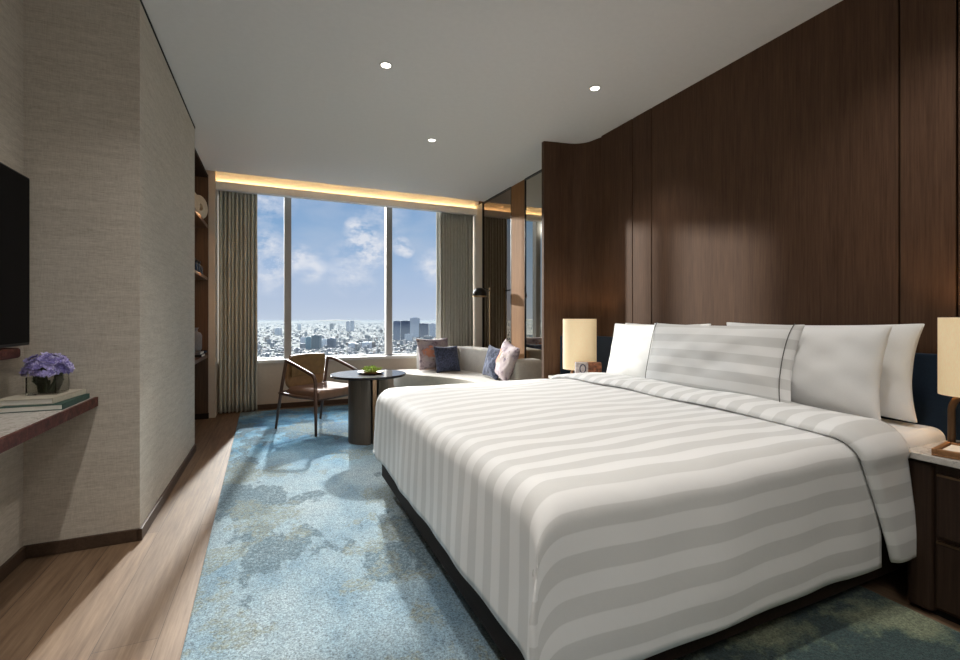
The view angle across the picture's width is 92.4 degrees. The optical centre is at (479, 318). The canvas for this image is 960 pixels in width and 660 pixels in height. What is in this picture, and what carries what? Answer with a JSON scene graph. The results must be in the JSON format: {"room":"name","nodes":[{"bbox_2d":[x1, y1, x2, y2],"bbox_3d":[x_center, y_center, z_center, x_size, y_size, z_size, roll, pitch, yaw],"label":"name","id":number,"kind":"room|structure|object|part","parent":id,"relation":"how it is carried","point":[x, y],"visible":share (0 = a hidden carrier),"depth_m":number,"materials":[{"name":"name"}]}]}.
{"room":"hotel room","nodes":[
{"label":"hotel room","id":0,"kind":"room"},
{"bbox_2d":[0,0,22,565],"bbox_3d":[-1.277,-0.250,-0.030,0.240,2.700,4.580,0,0,-24],"label":"wall","id":1,"kind":"structure","parent":0,"point":[11,11],"depth_m":2.02,"materials":[{"name":"fabric"}]},
{"bbox_2d":[0,348,20,359],"bbox_3d":[-1.709,0.144,1.326,0.070,0.042,1.410,0,0,-24],"label":"wall ledge","id":2,"kind":"object","parent":1,"relation":"attached to","point":[5,353],"visible":1,"depth_m":1.88,"materials":[{"name":"red wood"}]},
{"bbox_2d":[0,162,29,347],"bbox_3d":[-1.731,-0.255,1.365,0.062,0.740,1.460,0,0,-24],"label":"television","id":3,"kind":"object","parent":1,"relation":"attached to","point":[14,186],"visible":1,"depth_m":1.92,"materials":[{"name":"metal"}]},
{"bbox_2d":[0,397,97,453],"bbox_3d":[-1.344,0.397,0.759,0.274,0.046,3.077,0,0,-24],"label":"console desk","id":4,"kind":"object","parent":1,"relation":"attached to","point":[17,428],"visible":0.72,"depth_m":1.72,"materials":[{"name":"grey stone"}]},
{"bbox_2d":[0,393,89,413],"bbox_3d":[-1.875,0.363,1.996,0.200,0.023,0.300,0,0,-24],"label":"book","id":5,"kind":"object","parent":4,"relation":"on","point":[61,405],"visible":0.74,"depth_m":1.88,"materials":[{"name":"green paper"}]},
{"bbox_2d":[0,389,85,405],"bbox_3d":[-1.906,0.340,2.004,0.200,0.023,0.275,0,0,-18],"label":"book","id":6,"kind":"object","parent":5,"relation":"on","point":[20,399],"visible":0.84,"depth_m":1.92,"materials":[{"name":"white paper"}]},
{"bbox_2d":[19,352,74,395],"bbox_3d":[-1.901,0.235,2.028,0.180,0.185,0.174,0,0,-18],"label":"flower vase","id":7,"kind":"object","parent":6,"relation":"on","point":[48,371],"visible":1,"depth_m":1.98,"materials":[{"name":"clear glass"}]},
{"bbox_3d":[-1.903,0.288,2.027,0.106,0.078,0.106,0,0,-18],"label":"glass","id":8,"kind":"part","parent":7,"relation":"part of","materials":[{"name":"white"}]},
{"bbox_2d":[23,0,194,545],"bbox_3d":[-2.347,-0.250,2.925,0.680,2.700,1.690,0,0,-24],"label":"wall","id":9,"kind":"structure","parent":0,"point":[109,130],"depth_m":2.24,"materials":[{"name":"fabric"}]},
{"bbox_2d":[0,443,195,582],"bbox_3d":[-1.306,1.070,0.886,0.454,0.060,6.280,0,0,-24],"label":"baseboard","id":10,"kind":"structure","parent":9,"relation":"attached to","point":[132,535],"depth_m":2.21,"materials":[{"name":"brown wood"}]},
{"bbox_2d":[140,0,194,127],"bbox_3d":[-2.035,-1.593,3.063,0.005,0.014,1.690,0,0,-24],"label":"trim","id":11,"kind":"structure","parent":9,"relation":"attached to","point":[140,0],"depth_m":2.78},
{"bbox_2d":[206,170,218,417],"bbox_3d":[-3.342,-0.320,5.292,0.580,2.840,0.615,0,0,-24],"label":"wall","id":12,"kind":"structure","parent":0,"point":[213,273],"depth_m":5.12,"materials":[{"name":"beige paint"}]},
{"bbox_2d":[257,354,416,404],"bbox_3d":[-1.776,0.850,6.101,4.100,0.700,0.245,0,0,-24],"label":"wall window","id":13,"kind":"structure","parent":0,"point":[269,375],"depth_m":5.92,"materials":[{"name":"beige paint"}]},
{"bbox_2d":[257,357,283,358],"bbox_3d":[-2.798,-0.560,5.711,0.755,2.120,0.050,0,0,-24],"label":"window","id":14,"kind":"structure","parent":13,"relation":"attached to","point":[269,357],"depth_m":5.79,"materials":[{"name":"metal"}]},
{"bbox_2d":[218,399,347,412],"bbox_3d":[-1.606,1.070,6.063,3.220,0.060,0.014,0,0,-24],"label":"baseboard","id":15,"kind":"structure","parent":13,"relation":"attached to","point":[335,401],"depth_m":5.77,"materials":[{"name":"brown wood"}]},
{"bbox_2d":[284,197,384,358],"bbox_3d":[-1.873,-0.560,6.089,1.327,2.120,0.110,0,0,-24],"label":"window frame","id":16,"kind":"structure","parent":13,"relation":"attached to","point":[287,201],"depth_m":5.79,"materials":[{"name":"metal"}]},
{"bbox_2d":[385,207,416,355],"bbox_3d":[-0.737,-0.560,6.592,1.242,2.120,0.110,0,0,-24],"label":"window frame","id":17,"kind":"structure","parent":13,"relation":"attached to","point":[388,211],"depth_m":6.31,"materials":[{"name":"metal"}]},
{"bbox_2d":[473,203,481,346],"bbox_3d":[-0.005,-0.250,6.548,0.100,2.700,0.425,0,0,-24],"label":"wall","id":18,"kind":"structure","parent":0,"point":[477,220],"depth_m":6.49,"materials":[{"name":"beige paint"}]},
{"bbox_2d":[0,403,959,659],"bbox_3d":[-0.201,1.160,2.427,4.400,0.120,8.400,0,0,-24],"label":"floor","id":19,"kind":"structure","parent":0,"point":[130,600],"depth_m":1.89,"materials":[{"name":"brown wood"}]},
{"bbox_2d":[195,149,208,419],"bbox_3d":[-2.866,-0.247,4.397,0.315,2.695,1.404,0,0,-24],"label":"bookcase","id":20,"kind":"object","parent":19,"relation":"on","point":[201,176],"visible":0.18,"depth_m":5.05,"materials":[{"name":"brown wood"}]},
{"bbox_2d":[195,193,199,211],"bbox_3d":[-2.961,-1.181,4.703,0.050,0.280,0.260,0,0,5],"label":"disc sculpture","id":21,"kind":"object","parent":20,"relation":"on","point":[197,202],"visible":0.12,"depth_m":4.79,"materials":[{"name":"beige ceramic"}]},
{"bbox_2d":[195,259,200,272],"bbox_3d":[-2.928,-0.536,4.740,0.084,0.150,0.084,0,0,-24],"label":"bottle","id":22,"kind":"object","parent":20,"relation":"on","point":[196,261],"visible":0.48,"depth_m":4.73,"materials":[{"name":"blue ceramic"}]},
{"bbox_3d":[-2.861,-1.577,4.398,0.285,0.035,1.360,0,0,-24],"label":"panel","id":23,"kind":"part","parent":20,"relation":"part of","materials":[{"name":"brown wood"}]},
{"bbox_3d":[-2.861,0.407,4.398,0.285,0.035,1.360,0,0,-24],"label":"shelf","id":24,"kind":"part","parent":20,"relation":"part of","materials":[{"name":"brown wood"}]},
{"bbox_3d":[-2.861,-0.445,4.398,0.285,0.030,1.360,0,0,-24],"label":"shelf","id":25,"kind":"part","parent":20,"relation":"part of","materials":[{"name":"brown wood"}]},
{"bbox_3d":[-2.861,-1.020,4.398,0.285,0.040,1.360,0,0,-24],"label":"shelf","id":26,"kind":"part","parent":20,"relation":"part of","materials":[{"name":"brown wood"}]},
{"bbox_2d":[197,195,207,218],"bbox_3d":[-2.976,-1.176,4.872,0.050,0.270,0.250,0,0,5],"label":"disc sculpture","id":27,"kind":"object","parent":20,"relation":"on","point":[203,211],"visible":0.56,"depth_m":4.92,"materials":[{"name":"beige ceramic"}]},
{"bbox_3d":[-2.937,0.376,4.737,0.151,0.026,0.221,0,0,-24],"label":"book","id":28,"kind":"object","parent":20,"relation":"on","visible":0},
{"bbox_3d":[-2.937,0.349,4.737,0.131,0.026,0.221,0,0,-24],"label":"book","id":29,"kind":"object","parent":28,"relation":"on","visible":0},
{"bbox_2d":[195,328,201,351],"bbox_3d":[-2.933,0.212,4.738,0.122,0.245,0.122,0,0,-24],"label":"vase","id":30,"kind":"object","parent":29,"relation":"on","point":[198,336],"visible":0.56,"depth_m":4.71,"materials":[{"name":"grey ceramic"}]},
{"bbox_2d":[472,288,489,343],"bbox_3d":[0.056,0.350,5.796,0.349,1.500,0.259,0,0,-24],"label":"floor lamp","id":31,"kind":"object","parent":19,"relation":"on","point":[478,292],"visible":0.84,"depth_m":5.68,"materials":[{"name":"metal"}]},
{"bbox_3d":[-0.004,-0.338,5.731,0.184,0.105,0.184,0,0,-24],"label":"lamp shade","id":32,"kind":"part","parent":31,"relation":"part of","materials":[{"name":"metal"}]},
{"bbox_2d":[180,405,959,659],"bbox_3d":[-0.214,1.092,2.695,2.556,0.016,6.900,0,0,-24],"label":"rug","id":33,"kind":"object","parent":19,"relation":"on","point":[311,554],"visible":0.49,"depth_m":1.84,"materials":[{"name":"blue carpet"}]},
{"bbox_2d":[275,353,357,436],"bbox_3d":[-1.624,0.721,4.627,0.625,0.730,0.573,0,0,31],"label":"armchair","id":34,"kind":"object","parent":33,"relation":"on","point":[302,374],"visible":0.98,"depth_m":4.56,"materials":[{"name":"brown leather"}]},
{"bbox_3d":[-1.956,0.743,4.522,0.167,0.684,0.033,0,0,22],"label":"leg","id":35,"kind":"part","parent":34,"relation":"part of","materials":[{"name":"brown wood"}]},
{"bbox_3d":[-1.747,0.737,4.390,0.538,0.047,0.037,0,0,31],"label":"rail","id":36,"kind":"part","parent":34,"relation":"part of","materials":[{"name":"brown wood"}]},
{"bbox_3d":[-1.707,0.517,4.364,0.474,0.252,0.046,0,0,34],"label":"arm","id":37,"kind":"part","parent":34,"relation":"part of","materials":[{"name":"brown wood"}]},
{"bbox_3d":[-1.809,0.541,4.740,0.067,0.314,0.453,0,0,31],"label":"backrest","id":38,"kind":"part","parent":34,"relation":"part of","materials":[{"name":"beige leather"}]},
{"bbox_3d":[-1.518,0.858,4.247,0.036,0.450,0.033,0,0,31],"label":"leg","id":39,"kind":"part","parent":34,"relation":"part of","materials":[{"name":"brown wood"}]},
{"bbox_3d":[-1.555,0.702,4.585,0.465,0.091,0.500,0,0,31],"label":"seat","id":40,"kind":"part","parent":34,"relation":"part of","materials":[{"name":"brown leather"}]},
{"bbox_3d":[-1.683,0.743,4.970,0.167,0.684,0.033,0,0,41],"label":"leg","id":41,"kind":"part","parent":34,"relation":"part of","materials":[{"name":"brown wood"}]},
{"bbox_3d":[-1.379,0.753,4.478,0.028,0.028,0.540,0,0,31],"label":"cross rail","id":42,"kind":"part","parent":34,"relation":"part of","materials":[{"name":"brown wood"}]},
{"bbox_3d":[-1.429,0.517,4.822,0.474,0.252,0.046,0,0,29],"label":"arm","id":43,"kind":"part","parent":34,"relation":"part of","materials":[{"name":"brown wood"}]},
{"bbox_2d":[329,369,405,444],"bbox_3d":[-0.999,0.785,4.119,0.666,0.596,0.666,0,0,-24],"label":"round table","id":44,"kind":"object","parent":33,"relation":"on","point":[364,390],"visible":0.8,"depth_m":3.96,"materials":[{"name":"brown glass"}]},
{"bbox_2d":[357,365,383,374],"bbox_3d":[-0.978,0.449,4.117,0.236,0.075,0.236,0,0,-24],"label":"tray","id":45,"kind":"object","parent":44,"relation":"on","point":[366,370],"visible":1,"depth_m":4.07,"materials":[{"name":"white ceramic"}]},
{"bbox_3d":[-0.978,0.477,4.117,0.236,0.018,0.236,0,0,-24],"label":"dish","id":46,"kind":"part","parent":45,"relation":"part of","materials":[{"name":"white ceramic"}]},
{"bbox_2d":[394,346,541,387],"bbox_3d":[-0.258,0.706,5.425,1.212,0.695,1.848,0,0,-24],"label":"curved sofa","id":47,"kind":"object","parent":33,"relation":"on","point":[471,358],"visible":0.21,"depth_m":5.42,"materials":[{"name":"beige fabric"}]},
{"bbox_2d":[416,338,447,369],"bbox_3d":[-0.594,0.445,5.928,0.482,0.429,0.240,0,0,-38],"label":"cushion","id":48,"kind":"object","parent":47,"relation":"on","point":[427,360],"visible":0.64,"depth_m":5.82,"materials":[{"name":"fabric"}]},
{"bbox_2d":[433,345,460,372],"bbox_3d":[-0.410,0.500,5.747,0.347,0.362,0.219,0,0,-34],"label":"cushion","id":49,"kind":"object","parent":47,"relation":"on","point":[446,358],"visible":1,"depth_m":5.68,"materials":[{"name":"blue fabric"}]},
{"bbox_3d":[-0.298,0.755,5.491,1.807,0.195,0.741,0,0,43],"label":"seat","id":50,"kind":"part","parent":47,"relation":"part of","materials":[{"name":"beige fabric"}]},
{"bbox_2d":[482,344,499,379],"bbox_3d":[0.146,0.480,5.097,0.196,0.407,0.382,0,0,-27],"label":"cushion","id":51,"kind":"object","parent":47,"relation":"on","point":[492,353],"visible":0.66,"depth_m":5.04,"materials":[{"name":"blue fabric"}]},
{"bbox_2d":[495,339,519,380],"bbox_3d":[0.276,0.445,4.892,0.274,0.509,0.486,0,0,-17],"label":"cushion","id":52,"kind":"object","parent":47,"relation":"on","point":[508,355],"visible":0.96,"depth_m":4.76,"materials":[{"name":"beige fabric"}]},
{"bbox_3d":[0.484,0.728,4.853,0.320,0.610,0.200,0,0,-24],"label":"armrest","id":53,"kind":"part","parent":47,"relation":"part of","materials":[{"name":"beige fabric"}]},
{"bbox_2d":[382,418,945,659],"bbox_3d":[0.662,0.767,2.424,1.945,0.631,1.985,0,0,-24],"label":"bed","id":54,"kind":"object","parent":33,"relation":"on","point":[915,435],"visible":0.07,"depth_m":1.64,"materials":[{"name":"brown wood"}]},
{"bbox_2d":[373,378,881,659],"bbox_3d":[0.392,0.672,2.321,1.483,0.518,2.030,0,0,-24],"label":"duvet","id":55,"kind":"object","parent":54,"relation":"on","point":[592,521],"visible":0.97,"depth_m":1.44,"materials":[{"name":"fabric"}]},
{"bbox_2d":[550,372,915,562],"bbox_3d":[1.078,0.633,2.625,0.346,0.534,2.094,0,0,-24],"label":"folded duvet edge","id":56,"kind":"object","parent":55,"relation":"on","point":[883,453],"visible":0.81,"depth_m":1.73,"materials":[{"name":"fabric"}]},
{"bbox_2d":[645,322,804,402],"bbox_3d":[1.272,0.223,2.533,0.283,0.443,0.928,0,0,-24],"label":"pillow","id":57,"kind":"object","parent":56,"relation":"on","point":[758,361],"visible":0.92,"depth_m":2.36,"materials":[{"name":"fabric"}]},
{"bbox_2d":[606,323,699,377],"bbox_3d":[1.153,0.230,3.159,0.260,0.434,0.773,0,0,-24],"label":"pillow","id":58,"kind":"object","parent":54,"relation":"on","point":[630,347],"visible":0.48,"depth_m":3.21,"materials":[{"name":"white fabric"}]},
{"bbox_2d":[625,323,710,325],"bbox_3d":[1.259,0.230,3.217,0.228,0.427,0.773,0,0,-24],"label":"pillow","id":59,"kind":"object","parent":54,"relation":"on","point":[625,323],"visible":0.02,"depth_m":3.40,"materials":[{"name":"white fabric"}]},
{"bbox_2d":[727,324,891,419],"bbox_3d":[1.530,0.230,2.259,0.275,0.446,0.773,0,0,-24],"label":"pillow","id":60,"kind":"object","parent":54,"relation":"on","point":[838,369],"visible":0.47,"depth_m":2.00,"materials":[{"name":"white fabric"}]},
{"bbox_2d":[726,322,924,422],"bbox_3d":[1.648,0.225,2.339,0.223,0.435,0.928,0,0,-24],"label":"pillow","id":61,"kind":"object","parent":54,"relation":"on","point":[896,396],"visible":0.15,"depth_m":1.96,"materials":[{"name":"white fabric"}]},
{"bbox_2d":[907,440,959,624],"bbox_3d":[1.910,0.800,1.564,0.390,0.600,0.610,0,0,-24],"label":"nightstand","id":62,"kind":"object","parent":19,"relation":"on","point":[933,576],"visible":0.82,"depth_m":1.70,"materials":[{"name":"brown wood"}]},
{"bbox_3d":[1.675,0.807,1.740,0.058,0.545,0.083,0,0,-24],"label":"corner post","id":63,"kind":"part","parent":62,"relation":"part of","materials":[{"name":"brown wood"}]},
{"bbox_2d":[931,441,959,459],"bbox_3d":[1.792,0.486,1.632,0.180,0.026,0.240,0,0,-33],"label":"wooden tray","id":64,"kind":"object","parent":62,"relation":"on","point":[951,450],"visible":1,"depth_m":1.68,"materials":[{"name":"brown wood"}]},
{"bbox_3d":[1.763,0.935,1.495,0.018,0.240,0.417,0,0,-24],"label":"drawer","id":65,"kind":"part","parent":62,"relation":"part of","materials":[{"name":"brown wood"}]},
{"bbox_3d":[1.763,0.682,1.495,0.018,0.225,0.417,0,0,-24],"label":"drawer","id":66,"kind":"part","parent":62,"relation":"part of","materials":[{"name":"brown wood"}]},
{"bbox_2d":[938,317,959,443],"bbox_3d":[1.890,0.246,1.757,0.202,0.505,0.202,0,0,28],"label":"table lamp","id":67,"kind":"object","parent":62,"relation":"on","point":[948,327],"visible":0.88,"depth_m":1.76,"materials":[{"name":"beige fabric"}]},
{"bbox_3d":[1.890,0.144,1.757,0.202,0.300,0.202,0,0,28],"label":"lamp shade","id":68,"kind":"part","parent":67,"relation":"part of","materials":[{"name":"beige fabric"}]},
{"bbox_3d":[1.890,0.380,1.757,0.154,0.218,0.015,0,0,28],"label":"arched stem","id":69,"kind":"part","parent":67,"relation":"part of","materials":[{"name":"brown wood"}]},
{"bbox_3d":[0.892,0.800,3.896,0.390,0.600,0.610,0,0,-24],"label":"nightstand","id":70,"kind":"object","parent":19,"relation":"on","visible":0},
{"bbox_2d":[563,319,596,372],"bbox_3d":[0.840,0.249,3.878,0.278,0.500,0.278,0,0,2],"label":"table lamp","id":71,"kind":"object","parent":70,"relation":"on","point":[579,335],"visible":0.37,"depth_m":3.76,"materials":[{"name":"beige fabric"}]},
{"bbox_2d":[575,362,601,372],"bbox_3d":[0.856,0.421,3.644,0.200,0.155,0.101,0,0,8],"label":"patterned box","id":72,"kind":"object","parent":70,"relation":"on","point":[580,367],"visible":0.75,"depth_m":3.60,"materials":[{"name":"wood"}]},
{"bbox_2d":[575,362,587,372],"bbox_3d":[0.804,0.421,3.652,0.096,0.155,0.100,0,0,8],"label":"alarm clock","id":73,"kind":"object","parent":72,"relation":"attached to","point":[580,367],"depth_m":3.60,"materials":[{"name":"paper"}]},
{"bbox_2d":[142,0,842,201],"bbox_3d":[-0.064,-1.725,2.056,3.950,0.250,7.610,0,0,-24],"label":"ceiling","id":74,"kind":"structure","parent":0,"point":[299,90],"depth_m":3.02,"materials":[{"name":"paint"}]},
{"bbox_2d":[379,61,392,68],"bbox_3d":[-0.593,-1.598,2.898,0.084,0.004,0.084,0,0,-24],"label":"recessed light","id":75,"kind":"object","parent":74,"relation":"in","point":[385,65],"visible":1,"depth_m":2.90,"materials":[{"name":"paint"}]},
{"bbox_2d":[427,138,436,141],"bbox_3d":[-0.429,-1.598,4.112,0.084,0.004,0.084,0,0,-24],"label":"recessed light","id":76,"kind":"object","parent":74,"relation":"in","point":[429,139],"visible":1,"depth_m":4.11,"materials":[{"name":"paint"}]},
{"bbox_2d":[589,85,600,91],"bbox_3d":[0.797,-1.598,3.187,0.084,0.004,0.084,0,0,-24],"label":"recessed light","id":77,"kind":"object","parent":74,"relation":"in","point":[593,88],"visible":1,"depth_m":3.19,"materials":[{"name":"paint"}]},
{"bbox_3d":[1.579,-0.320,3.271,0.260,2.840,8.300,0,0,-24],"label":"wall","id":78,"kind":"structure","parent":0,"visible":0},
{"bbox_2d":[218,191,257,413],"bbox_3d":[-2.846,-0.236,5.417,0.422,2.648,0.129,0,0,-24],"label":"curtain","id":79,"kind":"object","parent":78,"relation":"hanging from","point":[237,212],"visible":0.98,"depth_m":5.40,"materials":[{"name":"fabric"}]},
{"bbox_2d":[216,171,478,215],"bbox_3d":[-1.772,-1.607,5.906,3.950,0.267,0.325,0,0,-24],"label":"trim","id":80,"kind":"structure","parent":78,"relation":"attached to","point":[225,181],"depth_m":5.77,"materials":[{"name":"grey paint"}]},
{"bbox_2d":[436,212,473,345],"bbox_3d":[-0.358,-0.236,6.530,0.540,2.648,0.128,0,0,-24],"label":"curtain","id":81,"kind":"object","parent":78,"relation":"hanging from","point":[454,232],"visible":0.68,"depth_m":6.50,"materials":[{"name":"fabric"}]},
{"bbox_2d":[484,189,510,348],"bbox_3d":[0.228,-0.242,5.950,0.030,2.685,0.817,0,0,-24],"label":"wall mirror","id":82,"kind":"object","parent":78,"relation":"attached to","point":[497,211],"visible":0.57,"depth_m":5.92,"materials":[{"name":"brown mirror"}]},
{"bbox_2d":[482,169,541,358],"bbox_3d":[0.491,-0.250,5.346,0.048,2.700,2.175,0,0,-24],"label":"trim","id":83,"kind":"structure","parent":78,"relation":"attached to","point":[537,172],"depth_m":5.26,"materials":[{"name":"wood"}]},
{"bbox_2d":[511,180,523,358],"bbox_3d":[0.463,-0.250,5.418,0.040,2.700,0.330,0,0,-24],"label":"trim","id":84,"kind":"structure","parent":78,"relation":"attached to","point":[517,190],"depth_m":5.42,"materials":[{"name":"brown wood"}]},
{"bbox_2d":[526,171,541,360],"bbox_3d":[0.735,-0.242,4.805,0.030,2.685,0.988,0,0,-24],"label":"wall mirror","id":85,"kind":"object","parent":78,"relation":"attached to","point":[534,183],"visible":0.21,"depth_m":5.07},
{"bbox_2d":[542,137,600,378],"bbox_3d":[0.825,-0.250,4.110,0.440,2.700,0.354,0,0,-24],"label":"wall panel","id":86,"kind":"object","parent":78,"relation":"attached to","point":[571,173],"depth_m":4.16,"materials":[{"name":"brown wood"}]},
{"bbox_2d":[601,119,632,336],"bbox_3d":[1.156,-0.250,3.856,0.040,2.700,0.380,0,0,-24],"label":"wall panel","id":87,"kind":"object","parent":78,"relation":"attached to","point":[617,144],"depth_m":3.85,"materials":[{"name":"brown wood"}]},
{"bbox_2d":[633,108,651,324],"bbox_3d":[1.276,-0.250,3.585,0.040,2.700,0.196,0,0,-24],"label":"wall panel","id":88,"kind":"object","parent":78,"relation":"attached to","point":[642,123],"depth_m":3.56,"materials":[{"name":"brown wood"}]},
{"bbox_2d":[560,336,959,439],"bbox_3d":[1.614,0.565,2.474,0.259,0.830,3.814,0,0,-24],"label":"headboard","id":89,"kind":"object","parent":78,"relation":"attached to","point":[930,407],"visible":0.06,"depth_m":2.00,"materials":[{"name":"blue fabric"}]},
{"bbox_2d":[652,0,899,325],"bbox_3d":[1.624,-0.250,2.800,0.040,2.700,1.506,0,0,-24],"label":"wall panel","id":90,"kind":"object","parent":78,"relation":"attached to","point":[776,172],"depth_m":2.56,"materials":[{"name":"brown wood"}]},
{"bbox_2d":[900,0,957,353],"bbox_3d":[1.971,-0.250,2.019,0.040,2.700,0.187,0,0,-24],"label":"wall panel","id":91,"kind":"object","parent":78,"relation":"attached to","point":[928,28],"depth_m":2.01,"materials":[{"name":"brown wood"}]},
{"bbox_2d":[958,0,959,316],"bbox_3d":[2.304,-0.250,1.267,0.040,2.700,1.441,0,0,-24],"label":"wall panel","id":92,"kind":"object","parent":78,"relation":"attached to","point":[958,0],"depth_m":1.92,"materials":[{"name":"brown wood"}]},
{"label":"outside","id":93,"kind":"structure","parent":0,"visible":0},
{"bbox_2d":[257,328,415,354],"bbox_3d":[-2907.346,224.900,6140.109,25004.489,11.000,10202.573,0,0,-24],"label":"trees","id":94,"kind":"object","parent":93,"point":[325,328],"visible":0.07,"depth_m":4854.96,"materials":[{"name":"plant"}]},
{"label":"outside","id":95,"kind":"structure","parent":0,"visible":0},
{"bbox_2d":[257,321,435,356],"bbox_3d":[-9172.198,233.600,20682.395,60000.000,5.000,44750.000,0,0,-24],"label":"ground","id":96,"kind":"structure","parent":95,"point":[295,327],"depth_m":7874.58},
{"bbox_2d":[274,328,281,334],"bbox_3d":[-2914.028,178.547,6644.125,79.441,105.106,63.553,0,0,4],"label":"tower","id":97,"kind":"structure","parent":96,"relation":"on","point":[277,331],"depth_m":6613.28,"materials":[{"name":"grey concrete"}]},
{"bbox_2d":[300,337,305,342],"bbox_3d":[-1361.565,184.806,3543.533,34.665,92.588,27.732,0,0,2],"label":"tower","id":98,"kind":"structure","parent":96,"relation":"on","point":[302,339],"depth_m":3530.34,"materials":[{"name":"white concrete"}]},
{"bbox_2d":[306,336,310,348],"bbox_3d":[-1317.271,182.880,3543.533,38.517,96.440,30.813,0,0,-2],"label":"tower","id":99,"kind":"structure","parent":96,"relation":"on","point":[308,339],"depth_m":3527.75,"materials":[{"name":"teal glass"}]},
{"bbox_2d":[311,334,321,348],"bbox_3d":[-1259.496,175.177,3543.533,61.627,111.847,49.301,0,0,2],"label":"tower","id":100,"kind":"structure","parent":96,"relation":"on","point":[316,340],"depth_m":3519.15,"materials":[{"name":"teal glass"}]},
{"bbox_2d":[322,338,326,346],"bbox_3d":[-1285.495,196.086,3796.643,45.395,70.029,36.316,0,0,-7],"label":"tower","id":101,"kind":"structure","parent":96,"relation":"on","point":[324,341],"depth_m":3779.19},
{"bbox_2d":[327,337,335,347],"bbox_3d":[-1163.335,187.972,3603.593,54.837,86.256,43.870,0,0,6],"label":"tower","id":102,"kind":"structure","parent":96,"relation":"on","point":[331,341],"depth_m":3582.43,"materials":[{"name":"grey concrete"}]},
{"bbox_2d":[257,320,435,323],"bbox_3d":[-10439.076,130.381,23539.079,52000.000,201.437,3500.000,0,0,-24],"label":"hills","id":103,"kind":"structure","parent":96,"relation":"on","point":[316,321],"depth_m":8883.94,"materials":[{"name":"grey"}]},
{"bbox_2d":[257,323,435,357],"bbox_3d":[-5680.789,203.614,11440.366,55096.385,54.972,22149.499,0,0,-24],"label":"rooftops","id":104,"kind":"object","parent":96,"relation":"on","point":[339,345],"visible":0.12,"depth_m":4274.55,"materials":[{"name":"white concrete"}]},
{"bbox_2d":[346,321,349,330],"bbox_3d":[-2537.287,136.623,8858.833,67.404,188.954,53.923,0,0,-4],"label":"tower","id":105,"kind":"structure","parent":96,"relation":"on","point":[347,322],"depth_m":8832.04,"materials":[{"name":"grey concrete"}]},
{"bbox_2d":[350,321,353,330],"bbox_3d":[-2460.254,131.808,8858.833,67.404,198.583,53.924,0,0,-3],"label":"tower","id":106,"kind":"structure","parent":96,"relation":"on","point":[351,322],"depth_m":8832.04,"materials":[{"name":"grey concrete"}]},
{"bbox_2d":[348,342,356,347],"bbox_3d":[-1016.044,209.178,3665.724,55.783,43.845,44.626,0,0,-3],"label":"tower","id":107,"kind":"structure","parent":96,"relation":"on","point":[351,344],"depth_m":3643.29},
{"bbox_2d":[362,341,371,347],"bbox_3d":[-900.494,205.193,3665.724,63.752,51.814,51.001,0,0,7],"label":"tower","id":108,"kind":"structure","parent":96,"relation":"on","point":[365,343],"depth_m":3642.40,"materials":[{"name":"white concrete"}]},
{"bbox_2d":[393,321,400,339],"bbox_3d":[-914.497,124.555,5062.190,74.832,213.090,59.866,0,0,-5],"label":"tower","id":109,"kind":"structure","parent":96,"relation":"on","point":[396,324],"depth_m":5032.96,"materials":[{"name":"glass"}]},
{"bbox_2d":[401,321,409,339],"bbox_3d":[-819.856,124.555,5062.191,88.038,213.090,70.431,0,0,3],"label":"tower","id":110,"kind":"structure","parent":96,"relation":"on","point":[405,325],"depth_m":5027.43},
{"bbox_2d":[405,334,411,340],"bbox_3d":[-751.076,192.334,4832.091,73.532,77.532,58.825,0,0,-2],"label":"tower","id":111,"kind":"structure","parent":96,"relation":"on","point":[408,337],"depth_m":4803.07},
{"bbox_2d":[410,317,419,336],"bbox_3d":[-834.529,105.631,5905.889,115.550,250.939,92.440,0,0,-2],"label":"tower","id":112,"kind":"structure","parent":96,"relation":"on","point":[414,321],"depth_m":5860.47,"materials":[{"name":"grey concrete"}]},
{"bbox_2d":[420,323,428,336],"bbox_3d":[-715.769,142.438,5905.889,109.130,177.325,87.304,0,0,-2],"label":"tower","id":113,"kind":"structure","parent":96,"relation":"on","point":[424,327],"depth_m":5861.90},
{"bbox_2d":[423,336,432,339],"bbox_3d":[-500.718,195.398,4429.417,77.033,71.404,61.627,0,0,7],"label":"tower","id":114,"kind":"structure","parent":96,"relation":"on","point":[424,337],"depth_m":4400.02,"materials":[{"name":"grey concrete"}]},
{"bbox_2d":[429,323,435,336],"bbox_3d":[-603.429,142.438,5905.889,89.872,177.325,71.898,0,0,-1],"label":"tower","id":115,"kind":"structure","parent":96,"relation":"on","point":[432,326],"depth_m":5870.49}
]}

